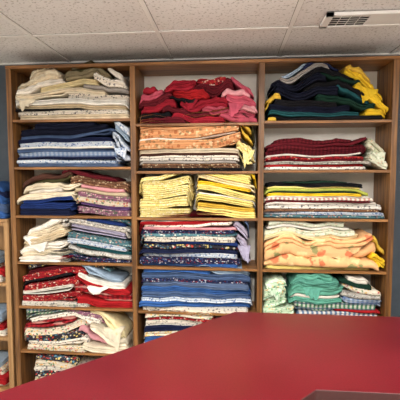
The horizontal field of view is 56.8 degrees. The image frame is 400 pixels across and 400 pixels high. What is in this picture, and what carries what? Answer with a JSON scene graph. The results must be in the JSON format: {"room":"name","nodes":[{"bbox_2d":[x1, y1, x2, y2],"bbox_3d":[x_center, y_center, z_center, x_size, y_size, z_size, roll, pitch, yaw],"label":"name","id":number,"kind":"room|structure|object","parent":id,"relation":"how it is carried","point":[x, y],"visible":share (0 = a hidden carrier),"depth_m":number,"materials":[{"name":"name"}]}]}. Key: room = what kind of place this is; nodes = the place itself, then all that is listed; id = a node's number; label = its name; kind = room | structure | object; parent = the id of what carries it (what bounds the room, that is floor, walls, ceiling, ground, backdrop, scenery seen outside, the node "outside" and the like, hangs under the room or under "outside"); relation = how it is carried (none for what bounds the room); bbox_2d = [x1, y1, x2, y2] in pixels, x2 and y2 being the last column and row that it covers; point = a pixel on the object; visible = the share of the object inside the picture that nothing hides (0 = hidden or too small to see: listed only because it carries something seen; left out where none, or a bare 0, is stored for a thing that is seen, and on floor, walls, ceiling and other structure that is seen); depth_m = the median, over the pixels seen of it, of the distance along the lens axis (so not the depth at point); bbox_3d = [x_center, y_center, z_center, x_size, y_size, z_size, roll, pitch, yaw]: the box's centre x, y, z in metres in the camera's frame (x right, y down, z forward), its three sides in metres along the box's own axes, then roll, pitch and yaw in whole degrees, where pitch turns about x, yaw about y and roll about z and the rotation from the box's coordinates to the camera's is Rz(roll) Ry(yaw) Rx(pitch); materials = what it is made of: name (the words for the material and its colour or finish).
{"room":"fabric store","nodes":[
{"label":"fabric store","id":0,"kind":"room"},
{"bbox_2d":[0,0,399,62],"bbox_3d":[-0.055,-0.978,-0.129,6.300,0.100,6.470,0,4,5],"label":"ceiling","id":1,"kind":"structure","parent":0,"point":[35,16],"depth_m":2.42,"materials":[{"name":"tile"}]},
{"bbox_2d":[0,0,399,64],"bbox_3d":[-0.055,-0.923,-0.126,6.100,0.010,6.269,0,4,5],"label":"grid","id":2,"kind":"object","parent":1,"relation":"attached to","point":[290,26],"visible":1,"depth_m":2.49,"materials":[{"name":"white metal"}]},
{"bbox_2d":[319,10,399,28],"bbox_3d":[1.046,-1.074,2.196,0.615,0.018,0.190,0,4,5],"label":"ceiling air vent","id":3,"kind":"object","parent":1,"relation":"attached to","point":[383,18],"depth_m":2.19,"materials":[{"name":"white metal"}]},
{"bbox_2d":[0,55,399,316],"bbox_3d":[0.211,0.239,3.138,6.300,2.785,0.100,0,4,5],"label":"wall","id":4,"kind":"structure","parent":0,"point":[4,155],"depth_m":3.01,"materials":[{"name":"paint"}]},
{"bbox_3d":[-0.055,1.900,0.072,6.300,0.100,6.470,0,4,5],"label":"floor","id":5,"kind":"structure","parent":0,"visible":0},
{"bbox_2d":[0,218,16,391],"bbox_3d":[-1.936,0.885,3.155,0.865,1.495,0.305,0,4,5],"label":"wooden bookcase","id":6,"kind":"object","parent":5,"relation":"on","point":[7,342],"visible":0.3,"depth_m":2.99,"materials":[{"name":"beige wood"}]},
{"bbox_2d":[0,249,5,281],"bbox_3d":[-1.936,0.540,3.119,0.718,0.234,0.257,0,4,5],"label":"folded fabric","id":7,"kind":"object","parent":6,"relation":"in","point":[2,252],"visible":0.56,"depth_m":3.06,"materials":[{"name":"fabric"}]},
{"bbox_2d":[0,303,7,335],"bbox_3d":[-1.940,0.995,3.149,0.720,0.223,0.262,0,4,5],"label":"folded fabric","id":8,"kind":"object","parent":6,"relation":"in","point":[3,306],"visible":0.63,"depth_m":3.07,"materials":[{"name":"fabric"}]},
{"bbox_2d":[0,350,8,385],"bbox_3d":[-1.943,1.439,3.180,0.710,0.213,0.262,0,4,5],"label":"folded fabric","id":9,"kind":"object","parent":6,"relation":"in","point":[4,359],"visible":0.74,"depth_m":3.11,"materials":[{"name":"multicoloured fabric"}]},
{"bbox_2d":[0,181,10,218],"bbox_3d":[-1.883,-0.009,3.068,0.726,0.295,0.275,0,4,5],"label":"folded fabric","id":10,"kind":"object","parent":6,"relation":"on","point":[5,210],"visible":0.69,"depth_m":2.96,"materials":[{"name":"blue fabric"}]},
{"bbox_2d":[0,312,399,399],"bbox_3d":[0.385,1.226,1.102,4.185,1.100,1.848,-2,5,-31],"label":"table","id":11,"kind":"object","parent":5,"relation":"on","point":[235,355],"depth_m":1.45,"materials":[{"name":"red laminate"}]},
{"bbox_2d":[5,56,399,385],"bbox_3d":[-0.031,0.309,2.946,2.890,2.672,0.321,0,4,5],"label":"shelving unit","id":12,"kind":"object","parent":5,"relation":"on","point":[383,72],"visible":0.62,"depth_m":2.85,"materials":[{"name":"brown wood"}]},
{"bbox_2d":[34,353,100,379],"bbox_3d":[-0.978,1.395,3.083,0.748,0.333,0.297,0,4,5],"label":"folded fabric","id":13,"kind":"object","parent":12,"relation":"on","point":[45,364],"visible":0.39,"depth_m":2.98,"materials":[{"name":"multicoloured fabric"}]},
{"bbox_2d":[15,60,129,119],"bbox_3d":[-0.973,-0.842,2.926,0.913,0.434,0.298,0,4,5],"label":"folded fabric","id":14,"kind":"object","parent":12,"relation":"on","point":[91,93],"visible":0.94,"depth_m":2.82,"materials":[{"name":"beige fabric"}]},
{"bbox_2d":[17,121,130,166],"bbox_3d":[-0.971,-0.436,2.955,0.913,0.344,0.297,0,4,5],"label":"folded fabric","id":15,"kind":"object","parent":12,"relation":"on","point":[73,144],"visible":0.99,"depth_m":2.84,"materials":[{"name":"blue fabric"}]},
{"bbox_2d":[17,170,130,215],"bbox_3d":[-0.969,-0.064,2.980,0.905,0.354,0.298,0,4,5],"label":"folded fabric","id":16,"kind":"object","parent":12,"relation":"on","point":[92,192],"visible":0.97,"depth_m":2.87,"materials":[{"name":"multicoloured fabric"}]},
{"bbox_2d":[19,217,131,262],"bbox_3d":[-0.973,0.301,3.006,0.913,0.357,0.298,0,4,5],"label":"folded fabric","id":17,"kind":"object","parent":12,"relation":"on","point":[110,238],"visible":0.86,"depth_m":2.88,"materials":[{"name":"multicoloured fabric"}]},
{"bbox_2d":[22,248,132,307],"bbox_3d":[-0.971,0.603,3.028,0.913,0.469,0.297,0,4,5],"label":"folded fabric","id":18,"kind":"object","parent":12,"relation":"on","point":[45,285],"visible":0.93,"depth_m":2.93,"materials":[{"name":"red fabric"}]},
{"bbox_2d":[24,297,132,353],"bbox_3d":[-0.987,0.988,3.055,0.871,0.427,0.298,0,4,5],"label":"folded fabric","id":19,"kind":"object","parent":12,"relation":"on","point":[108,332],"visible":0.79,"depth_m":2.96,"materials":[{"name":"multicoloured fabric"}]},
{"bbox_2d":[144,307,220,342],"bbox_3d":[-0.040,1.003,2.978,0.812,0.408,0.296,0,4,5],"label":"folded fabric","id":20,"kind":"object","parent":12,"relation":"on","point":[157,325],"visible":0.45,"depth_m":2.87,"materials":[{"name":"multicoloured fabric"}]},
{"bbox_2d":[139,210,250,267],"bbox_3d":[-0.034,0.286,2.928,0.862,0.436,0.294,0,4,5],"label":"folded fabric","id":21,"kind":"object","parent":12,"relation":"on","point":[213,243],"visible":0.89,"depth_m":2.82,"materials":[{"name":"multicoloured fabric"}]},
{"bbox_2d":[139,255,252,313],"bbox_3d":[-0.026,0.634,2.951,0.880,0.437,0.296,0,4,5],"label":"folded fabric","id":22,"kind":"object","parent":12,"relation":"on","point":[210,291],"visible":0.8,"depth_m":2.84,"materials":[{"name":"blue fabric"}]},
{"bbox_2d":[138,107,254,170],"bbox_3d":[-0.021,-0.458,2.874,0.890,0.463,0.296,0,4,5],"label":"folded fabric","id":23,"kind":"object","parent":12,"relation":"on","point":[189,148],"visible":0.96,"depth_m":2.77,"materials":[{"name":"orange fabric"}]},
{"bbox_2d":[138,77,257,123],"bbox_3d":[-0.015,-0.748,2.851,0.902,0.340,0.301,0,4,5],"label":"folded fabric","id":24,"kind":"object","parent":12,"relation":"on","point":[201,95],"visible":0.95,"depth_m":2.73,"materials":[{"name":"red fabric"}]},
{"bbox_2d":[139,164,256,217],"bbox_3d":[-0.016,-0.076,2.901,0.900,0.401,0.296,0,4,5],"label":"folded fabric","id":25,"kind":"object","parent":12,"relation":"on","point":[162,197],"visible":0.94,"depth_m":2.80,"materials":[{"name":"yellow fabric"}]},
{"bbox_2d":[262,272,380,315],"bbox_3d":[0.923,0.702,2.874,0.881,0.327,0.299,0,4,5],"label":"folded fabric","id":26,"kind":"object","parent":12,"relation":"on","point":[304,293],"visible":0.91,"depth_m":2.76,"materials":[{"name":"green fabric"}]},
{"bbox_2d":[263,221,384,270],"bbox_3d":[0.922,0.334,2.839,0.882,0.357,0.318,0,4,5],"label":"folded fabric","id":27,"kind":"object","parent":12,"relation":"on","point":[286,244],"visible":0.97,"depth_m":2.73,"materials":[{"name":"orange fabric"}]},
{"bbox_2d":[263,180,384,218],"bbox_3d":[0.919,-0.011,2.826,0.870,0.276,0.295,0,4,5],"label":"folded fabric","id":28,"kind":"object","parent":12,"relation":"on","point":[317,198],"visible":1,"depth_m":2.71,"materials":[{"name":"multicoloured fabric"}]},
{"bbox_2d":[264,137,387,169],"bbox_3d":[0.923,-0.346,2.803,0.879,0.237,0.296,0,4,5],"label":"folded fabric","id":29,"kind":"object","parent":12,"relation":"on","point":[287,153],"visible":1,"depth_m":2.69,"materials":[{"name":"red fabric"}]},
{"bbox_2d":[264,62,388,120],"bbox_3d":[0.921,-0.798,2.770,0.878,0.431,0.298,0,4,5],"label":"folded fabric","id":30,"kind":"object","parent":12,"relation":"on","point":[312,91],"visible":0.98,"depth_m":2.66,"materials":[{"name":"black fabric"}]}
]}

